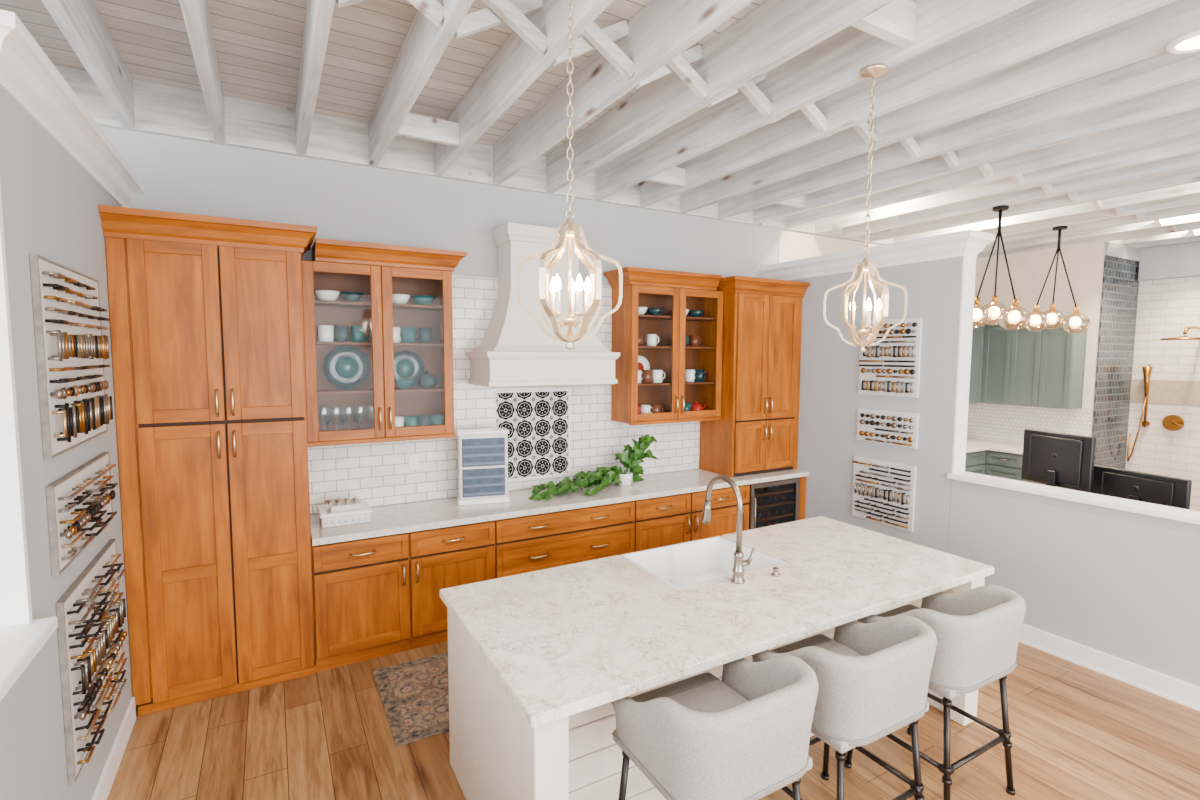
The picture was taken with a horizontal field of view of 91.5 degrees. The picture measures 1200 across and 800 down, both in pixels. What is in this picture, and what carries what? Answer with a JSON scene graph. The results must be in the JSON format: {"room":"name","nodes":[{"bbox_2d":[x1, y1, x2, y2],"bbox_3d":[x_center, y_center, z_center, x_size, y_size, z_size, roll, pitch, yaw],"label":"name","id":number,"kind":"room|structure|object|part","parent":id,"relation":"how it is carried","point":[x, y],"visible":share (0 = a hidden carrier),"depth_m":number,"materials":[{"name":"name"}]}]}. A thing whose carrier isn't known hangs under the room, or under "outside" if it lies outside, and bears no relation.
{"room":"store","nodes":[
{"label":"store","id":0,"kind":"room"},
{"bbox_2d":[0,616,57,799],"bbox_3d":[-0.508,1.558,-0.642,0.275,1.175,6.140,-2,5,-29],"label":"wall","id":1,"kind":"structure","parent":0,"point":[19,644],"depth_m":1.88,"materials":[{"name":"grey paint"}]},
{"bbox_2d":[0,88,137,799],"bbox_3d":[-2.525,0.302,2.831,0.140,3.120,2.068,-2,5,-29],"label":"wall","id":2,"kind":"structure","parent":0,"point":[50,209],"depth_m":2.21,"materials":[{"name":"grey paint"}]},
{"bbox_2d":[0,184,31,627],"bbox_3d":[-2.010,-0.106,1.881,0.172,1.734,0.030,-2,5,-29],"label":"trim","id":3,"kind":"structure","parent":2,"relation":"attached to","point":[15,595],"depth_m":1.93,"materials":[{"name":"white paint"}]},
{"bbox_2d":[29,254,112,458],"bbox_3d":[-2.270,-0.187,2.557,0.066,0.756,0.886,-2,5,-29],"label":"display board","id":4,"kind":"object","parent":2,"relation":"attached to","point":[76,409],"visible":1,"depth_m":2.37,"materials":[{"name":"white wood"}]},
{"bbox_2d":[0,9,143,207],"bbox_3d":[-2.494,-1.185,2.671,0.340,0.171,2.167,-2,5,-29],"label":"crown molding","id":5,"kind":"structure","parent":2,"relation":"attached to","point":[28,76],"depth_m":2.29,"materials":[{"name":"white paint"}]},
{"bbox_2d":[46,452,117,575],"bbox_3d":[-2.273,0.466,2.608,0.066,0.346,0.886,-2,5,-29],"label":"display board","id":6,"kind":"object","parent":2,"relation":"attached to","point":[79,503],"visible":1,"depth_m":2.43,"materials":[{"name":"white wood"}]},
{"bbox_2d":[56,539,126,783],"bbox_3d":[-2.288,1.118,2.681,0.066,0.736,0.896,-2,5,-29],"label":"display board","id":7,"kind":"object","parent":2,"relation":"attached to","point":[91,613],"visible":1,"depth_m":2.48,"materials":[{"name":"white wood"}]},
{"bbox_2d":[90,697,135,799],"bbox_3d":[-0.798,2.022,0.049,0.018,0.140,7.560,-2,5,-29],"label":"baseboard","id":8,"kind":"structure","parent":2,"relation":"attached to","point":[104,784],"depth_m":2.91,"materials":[{"name":"white paint"}]},
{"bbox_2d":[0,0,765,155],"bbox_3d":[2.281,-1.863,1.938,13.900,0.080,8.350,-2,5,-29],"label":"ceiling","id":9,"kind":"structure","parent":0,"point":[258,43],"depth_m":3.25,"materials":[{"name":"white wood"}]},
{"bbox_2d":[100,126,879,513],"bbox_3d":[-0.202,-0.213,5.387,12.850,3.770,0.150,-2,5,-29],"label":"wall","id":10,"kind":"structure","parent":0,"point":[346,202],"depth_m":4.49,"materials":[{"name":"grey paint"}]},
{"bbox_2d":[301,238,466,446],"bbox_3d":[-1.558,-0.398,4.261,1.098,1.380,0.416,-2,5,-29],"label":"upper cabinet","id":11,"kind":"object","parent":10,"relation":"attached to","point":[378,271],"visible":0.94,"depth_m":4.23,"materials":[{"name":"brown wood"}]},
{"bbox_2d":[323,346,369,389],"bbox_3d":[-1.844,-0.237,4.253,0.316,0.318,0.062,-2,5,-29],"label":"charger plate","id":12,"kind":"object","parent":11,"relation":"in","point":[344,367],"visible":1,"depth_m":4.24,"materials":[{"name":"teal ceramic"}]},
{"bbox_2d":[314,290,443,430],"bbox_3d":[-1.598,-0.268,4.317,0.919,1.011,0.226,-2,5,-29],"label":"dishware","id":13,"kind":"object","parent":11,"relation":"in","point":[408,366],"visible":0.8,"depth_m":4.31,"materials":[{"name":"ceramic"}]},
{"bbox_2d":[308,275,699,513],"bbox_3d":[-0.163,-0.142,5.321,4.549,1.800,0.011,-2,5,-29],"label":"tile backsplash","id":14,"kind":"structure","parent":10,"relation":"attached to","point":[378,473],"depth_m":4.79,"materials":[{"name":"white tile"}]},
{"bbox_2d":[409,454,418,470],"bbox_3d":[-1.472,0.493,4.618,0.072,0.129,0.008,-2,5,-29],"label":"electrical outlets","id":15,"kind":"object","parent":14,"relation":"attached to","point":[413,462],"depth_m":4.61,"materials":[{"name":"white paint"}]},
{"bbox_2d":[494,389,569,480],"bbox_3d":[-0.581,0.302,5.107,0.710,0.775,0.009,-2,5,-29],"label":"tile panel","id":16,"kind":"object","parent":14,"relation":"attached to","point":[537,422],"visible":0.76,"depth_m":5.11,"materials":[{"name":"white tile"}]},
{"bbox_2d":[625,437,631,446],"bbox_3d":[0.271,0.404,5.599,0.069,0.089,0.008,-2,5,-29],"label":"electrical outlets","id":17,"kind":"object","parent":14,"relation":"attached to","point":[627,440],"depth_m":5.60,"materials":[{"name":"white paint"}]},
{"bbox_2d":[467,222,619,387],"bbox_3d":[-0.459,-0.764,4.795,1.150,1.280,0.522,-2,5,-29],"label":"range hood","id":18,"kind":"object","parent":10,"relation":"attached to","point":[514,350],"visible":0.84,"depth_m":4.65,"materials":[{"name":"beige paint"}]},
{"bbox_2d":[604,267,722,425],"bbox_3d":[0.630,-0.484,5.495,1.145,1.380,0.416,-2,5,-29],"label":"upper cabinet","id":19,"kind":"object","parent":10,"relation":"attached to","point":[676,292],"visible":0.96,"depth_m":5.44,"materials":[{"name":"brown wood"}]},
{"bbox_2d":[638,307,706,413],"bbox_3d":[0.649,-0.357,5.588,0.885,1.011,0.220,-2,5,-29],"label":"coffee mug collection","id":20,"kind":"object","parent":19,"relation":"in","point":[645,375],"visible":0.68,"depth_m":5.48,"materials":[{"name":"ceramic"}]},
{"bbox_2d":[967,403,1092,444],"bbox_3d":[5.658,0.327,7.802,0.011,0.539,1.476,-2,5,-29],"label":"tile backsplash","id":21,"kind":"structure","parent":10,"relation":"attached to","point":[991,422],"depth_m":7.85,"materials":[{"name":"white tile"}]},
{"bbox_2d":[42,0,1199,257],"bbox_3d":[2.267,-1.666,1.858,13.584,0.301,8.198,-2,5,-29],"label":"ceiling beams","id":22,"kind":"structure","parent":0,"point":[1078,115],"depth_m":3.56,"materials":[{"name":"white wood"}]},
{"bbox_2d":[517,0,622,349],"bbox_3d":[-0.105,-1.009,2.055,0.379,1.661,0.339,0,4,-3],"label":"lantern pendant light","id":23,"kind":"object","parent":22,"relation":"hanging from","point":[569,231],"visible":1,"depth_m":2.07,"materials":[{"name":"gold metal"}]},
{"bbox_2d":[823,63,907,352],"bbox_3d":[1.316,-0.915,2.869,0.379,1.360,0.339,-3,5,-35],"label":"lantern pendant light","id":24,"kind":"object","parent":22,"relation":"hanging from","point":[873,71],"visible":1,"depth_m":2.85,"materials":[{"name":"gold metal"}]},
{"bbox_2d":[973,205,1020,320],"bbox_3d":[3.720,-1.211,5.404,0.544,1.144,0.505,-2,5,-29],"label":"pendant","id":25,"kind":"object","parent":22,"relation":"hanging from","point":[994,311],"visible":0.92,"depth_m":5.42,"materials":[{"name":"black metal"}]},
{"bbox_2d":[1030,226,1080,325],"bbox_3d":[4.921,-1.270,6.224,0.588,1.144,0.543,-2,5,-29],"label":"pendant","id":26,"kind":"object","parent":22,"relation":"hanging from","point":[1035,319],"visible":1,"depth_m":6.25,"materials":[{"name":"black metal"}]},
{"bbox_2d":[1166,29,1199,54],"bbox_3d":[2.598,-1.555,2.528,0.216,0.020,0.216,-2,5,-29],"label":"recessed light","id":27,"kind":"object","parent":22,"relation":"in","point":[1187,43],"visible":1,"depth_m":2.55,"materials":[{"name":"white paint"}]},
{"bbox_2d":[107,641,1199,799],"bbox_3d":[2.264,1.985,2.238,13.900,0.100,8.350,-2,5,-29],"label":"floor","id":28,"kind":"structure","parent":0,"point":[1078,732],"depth_m":3.11,"materials":[{"name":"brown wood"}]},
{"bbox_2d":[98,205,317,715],"bbox_3d":[-2.347,0.364,3.717,1.032,2.859,0.713,-2,5,-29],"label":"pantry cabinet","id":29,"kind":"object","parent":28,"relation":"on","point":[206,312],"visible":0.99,"depth_m":3.44,"materials":[{"name":"brown wood"}]},
{"bbox_2d":[311,533,410,671],"bbox_3d":[-1.725,1.332,4.171,0.603,0.864,0.673,-2,5,-29],"label":"base cabinet","id":30,"kind":"object","parent":28,"relation":"on","point":[361,587],"visible":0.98,"depth_m":3.92,"materials":[{"name":"brown wood"}]},
{"bbox_2d":[310,469,808,545],"bbox_3d":[-0.010,0.807,5.113,4.549,0.046,0.652,-2,5,-29],"label":"countertop","id":31,"kind":"structure","parent":30,"relation":"on","point":[394,519],"depth_m":4.56,"materials":[{"name":"stone"}]},
{"bbox_2d":[317,497,371,527],"bbox_3d":[-1.801,0.771,4.115,0.330,0.159,0.282,-2,5,-29],"label":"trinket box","id":32,"kind":"object","parent":31,"relation":"on","point":[338,512],"visible":1,"depth_m":4.03,"materials":[{"name":"white ceramic"}]},
{"bbox_2d":[456,428,509,504],"bbox_3d":[-0.932,0.524,4.650,0.400,0.580,0.154,-1,5,-17],"label":"display","id":33,"kind":"object","parent":31,"relation":"on","point":[482,453],"visible":1,"depth_m":4.58,"materials":[{"name":"wood"}]},
{"bbox_2d":[528,434,658,500],"bbox_3d":[-0.041,0.553,5.081,1.325,0.463,0.466,-2,5,-29],"label":"pothos plant","id":34,"kind":"object","parent":31,"relation":"on","point":[630,459],"visible":1,"depth_m":5.17,"materials":[{"name":"green plant"}]},
{"bbox_2d":[699,276,809,476],"bbox_3d":[1.528,-0.230,5.933,0.995,1.904,0.576,-2,5,-29],"label":"tall cabinet","id":35,"kind":"object","parent":31,"relation":"on","point":[756,432],"visible":0.98,"depth_m":5.73,"materials":[{"name":"brown wood"}]},
{"bbox_2d":[372,652,448,746],"bbox_3d":[-0.344,1.778,4.015,2.180,0.012,0.850,-2,5,-29],"label":"runner rug","id":36,"kind":"object","parent":28,"relation":"on","point":[414,695],"visible":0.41,"depth_m":3.56,"materials":[{"name":"multicoloured carpet"}]},
{"bbox_2d":[409,521,494,648],"bbox_3d":[-1.190,1.311,4.472,0.620,0.864,0.673,-2,5,-29],"label":"base cabinet","id":37,"kind":"object","parent":28,"relation":"on","point":[446,557],"visible":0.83,"depth_m":4.18,"materials":[{"name":"brown wood"}]},
{"bbox_2d":[494,501,634,578],"bbox_3d":[-0.381,1.279,4.928,1.236,0.864,0.673,-2,5,-29],"label":"base cabinet","id":38,"kind":"object","parent":28,"relation":"on","point":[524,544],"visible":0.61,"depth_m":4.64,"materials":[{"name":"brown wood"}]},
{"bbox_2d":[634,493,690,551],"bbox_3d":[0.418,1.247,5.379,0.596,0.864,0.673,-2,5,-29],"label":"base cabinet","id":39,"kind":"object","parent":28,"relation":"on","point":[665,520],"visible":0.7,"depth_m":5.11,"materials":[{"name":"brown wood"}]},
{"bbox_2d":[611,655,818,799],"bbox_3d":[0.412,1.442,2.164,0.630,0.982,0.580,-2,5,-29],"label":"bar stool","id":40,"kind":"object","parent":28,"relation":"on","point":[745,734],"visible":0.98,"depth_m":1.93,"materials":[{"name":"grey fabric"}]},
{"bbox_2d":[440,516,993,799],"bbox_3d":[0.703,1.378,3.140,2.803,0.954,1.187,-2,5,-29],"label":"kitchen island","id":41,"kind":"object","parent":28,"relation":"on","point":[538,661],"depth_m":2.62,"materials":[{"name":"stone"}]},
{"bbox_2d":[618,536,786,589],"bbox_3d":[0.590,1.050,3.409,0.790,0.248,0.590,-2,5,-29],"label":"farmhouse sink","id":42,"kind":"object","parent":41,"relation":"in","point":[697,562],"visible":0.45,"depth_m":3.66,"materials":[{"name":"white ceramic"}]},
{"bbox_2d":[702,475,754,583],"bbox_3d":[0.684,0.668,3.150,0.129,0.540,0.324,-2,5,-29],"label":"pull-down faucet","id":43,"kind":"object","parent":41,"relation":"on","point":[738,571],"visible":1,"depth_m":3.03,"materials":[{"name":"silver metal"}]},
{"bbox_3d":[0.944,0.921,3.138,0.044,0.040,0.044,-2,5,-29],"label":"air switch button","id":44,"kind":"part","parent":41,"relation":"part of","materials":[{"name":"silver metal"}]},
{"bbox_2d":[690,484,749,540],"bbox_3d":[0.987,1.225,5.700,0.707,0.864,0.673,-2,5,-29],"label":"base cabinet","id":45,"kind":"object","parent":28,"relation":"on","point":[723,500],"visible":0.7,"depth_m":5.43,"materials":[{"name":"brown wood"}]},
{"bbox_2d":[748,478,799,529],"bbox_3d":[1.595,1.202,6.038,0.670,0.860,0.648,-2,5,-29],"label":"wine refrigerator","id":46,"kind":"object","parent":28,"relation":"on","point":[770,503],"visible":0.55,"depth_m":5.92,"materials":[{"name":"black glass"}]},
{"bbox_2d":[798,476,805,519],"bbox_3d":[1.917,1.186,6.254,0.095,0.864,0.622,-2,5,-29],"label":"cabinet filler","id":47,"kind":"object","parent":28,"relation":"on","point":[802,484],"visible":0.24,"depth_m":5.97,"materials":[{"name":"brown wood"}]},
{"bbox_2d":[751,615,936,799],"bbox_3d":[1.021,1.418,2.507,0.630,0.982,0.580,-2,5,-29],"label":"bar stool","id":48,"kind":"object","parent":28,"relation":"on","point":[873,678],"visible":0.78,"depth_m":2.24,"materials":[{"name":"grey fabric"}]},
{"bbox_2d":[844,584,1025,799],"bbox_3d":[1.630,1.394,2.851,0.630,0.982,0.580,-2,5,-29],"label":"bar stool","id":49,"kind":"object","parent":28,"relation":"on","point":[977,630],"visible":0.66,"depth_m":2.58,"materials":[{"name":"grey fabric"}]},
{"bbox_2d":[965,438,1077,490],"bbox_3d":[4.955,1.081,7.463,1.618,0.913,1.476,-2,5,-29],"label":"kitchenette base cabinet","id":50,"kind":"object","parent":28,"relation":"on","point":[985,457],"visible":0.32,"depth_m":7.52,"materials":[{"name":"green wood"}]},
{"bbox_3d":[4.045,1.395,3.978,0.850,0.819,2.500,-2,5,-29],"label":"reception desk","id":51,"kind":"object","parent":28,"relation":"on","visible":0},
{"bbox_2d":[1021,429,1095,492],"bbox_3d":[3.560,0.593,4.589,0.200,0.678,0.520,-1,5,-17],"label":"computer monitor","id":52,"kind":"object","parent":51,"relation":"on","point":[1065,460],"visible":0.74,"depth_m":4.54,"materials":[{"name":"black plastic"}]},
{"bbox_2d":[1092,465,1191,509],"bbox_3d":[3.844,0.740,4.197,0.200,0.448,0.580,-1,5,-17],"label":"computer monitor","id":53,"kind":"object","parent":51,"relation":"on","point":[1108,481],"visible":0.6,"depth_m":4.15,"materials":[{"name":"black plastic"}]},
{"bbox_2d":[778,230,877,262],"bbox_3d":[3.624,-0.202,7.464,3.830,3.460,0.011,-2,5,-29],"label":"panel","id":54,"kind":"object","parent":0,"point":[792,245],"depth_m":6.62,"materials":[{"name":"white paint"}]},
{"bbox_2d":[790,256,1199,686],"bbox_3d":[3.899,0.363,2.947,0.225,3.038,8.198,-2,5,-29],"label":"wall","id":55,"kind":"structure","parent":0,"point":[1114,576],"depth_m":4.46,"materials":[{"name":"grey paint"}]},
{"bbox_2d":[761,229,994,280],"bbox_3d":[2.420,-1.285,5.449,0.350,0.182,2.167,-2,5,-29],"label":"crown molding","id":56,"kind":"structure","parent":55,"relation":"attached to","point":[969,243],"depth_m":5.03,"materials":[{"name":"white paint"}]},
{"bbox_2d":[852,456,916,531],"bbox_3d":[2.507,0.826,5.216,0.068,0.570,0.600,-2,5,-29],"label":"display board","id":57,"kind":"object","parent":55,"relation":"attached to","point":[883,491],"visible":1,"depth_m":5.18,"materials":[{"name":"white wood"}]},
{"bbox_2d":[857,408,918,448],"bbox_3d":[2.515,0.244,5.162,0.068,0.300,0.580,-2,5,-29],"label":"display board","id":58,"kind":"object","parent":55,"relation":"attached to","point":[895,428],"visible":1,"depth_m":5.13,"materials":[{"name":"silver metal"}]},
{"bbox_2d":[858,318,922,397],"bbox_3d":[2.515,-0.370,5.118,0.068,0.670,0.570,-2,5,-29],"label":"display board","id":59,"kind":"object","parent":55,"relation":"attached to","point":[890,367],"visible":0.77,"depth_m":5.06,"materials":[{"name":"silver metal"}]},
{"bbox_2d":[952,256,975,473],"bbox_3d":[2.907,-0.303,4.662,0.162,1.789,0.014,-2,5,-29],"label":"trim","id":60,"kind":"structure","parent":55,"relation":"attached to","point":[969,263],"depth_m":4.65,"materials":[{"name":"white paint"}]},
{"bbox_2d":[1019,624,1199,710],"bbox_3d":[3.977,1.834,2.731,0.022,0.140,7.540,-2,5,-29],"label":"baseboard","id":61,"kind":"structure","parent":55,"relation":"attached to","point":[1184,693],"depth_m":3.81,"materials":[{"name":"white paint"}]},
{"bbox_2d":[972,240,1137,444],"bbox_3d":[6.101,-0.387,7.996,0.999,3.768,1.498,-2,5,-29],"label":"wall","id":62,"kind":"structure","parent":0,"point":[1084,263],"depth_m":7.45,"materials":[{"name":"white paint"}]},
{"bbox_2d":[969,319,1089,408],"bbox_3d":[5.057,-0.464,7.448,1.348,1.083,1.385,-2,5,-29],"label":"upper cabinet","id":63,"kind":"object","parent":62,"relation":"attached to","point":[1019,363],"depth_m":7.42,"materials":[{"name":"green wood"}]},
{"bbox_2d":[1125,241,1199,510],"bbox_3d":[8.539,-0.123,4.763,0.250,3.768,6.850,-2,5,-29],"label":"wall","id":64,"kind":"structure","parent":0,"point":[1169,275],"depth_m":7.25,"materials":[{"name":"white tile"}]},
{"bbox_2d":[1092,241,1139,468],"bbox_3d":[6.473,-0.180,7.343,1.009,3.459,0.029,-2,5,-29],"label":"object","id":65,"kind":"object","parent":64,"relation":"attached to","point":[1120,285],"visible":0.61,"depth_m":7.29,"materials":[{"name":"grey tile"}]},
{"bbox_2d":[1127,364,1183,461],"bbox_3d":[6.960,0.185,7.319,0.169,1.260,0.502,-2,5,-29],"label":"shower","id":66,"kind":"object","parent":64,"relation":"attached to","point":[1170,422],"visible":1,"depth_m":7.35,"materials":[{"name":"gold metal"}]},
{"bbox_2d":[1160,326,1199,339],"bbox_3d":[6.871,-0.780,6.789,0.781,0.167,0.400,-2,5,-29],"label":"shower head","id":67,"kind":"object","parent":64,"relation":"attached to","point":[1183,337],"visible":1,"depth_m":6.68}
]}

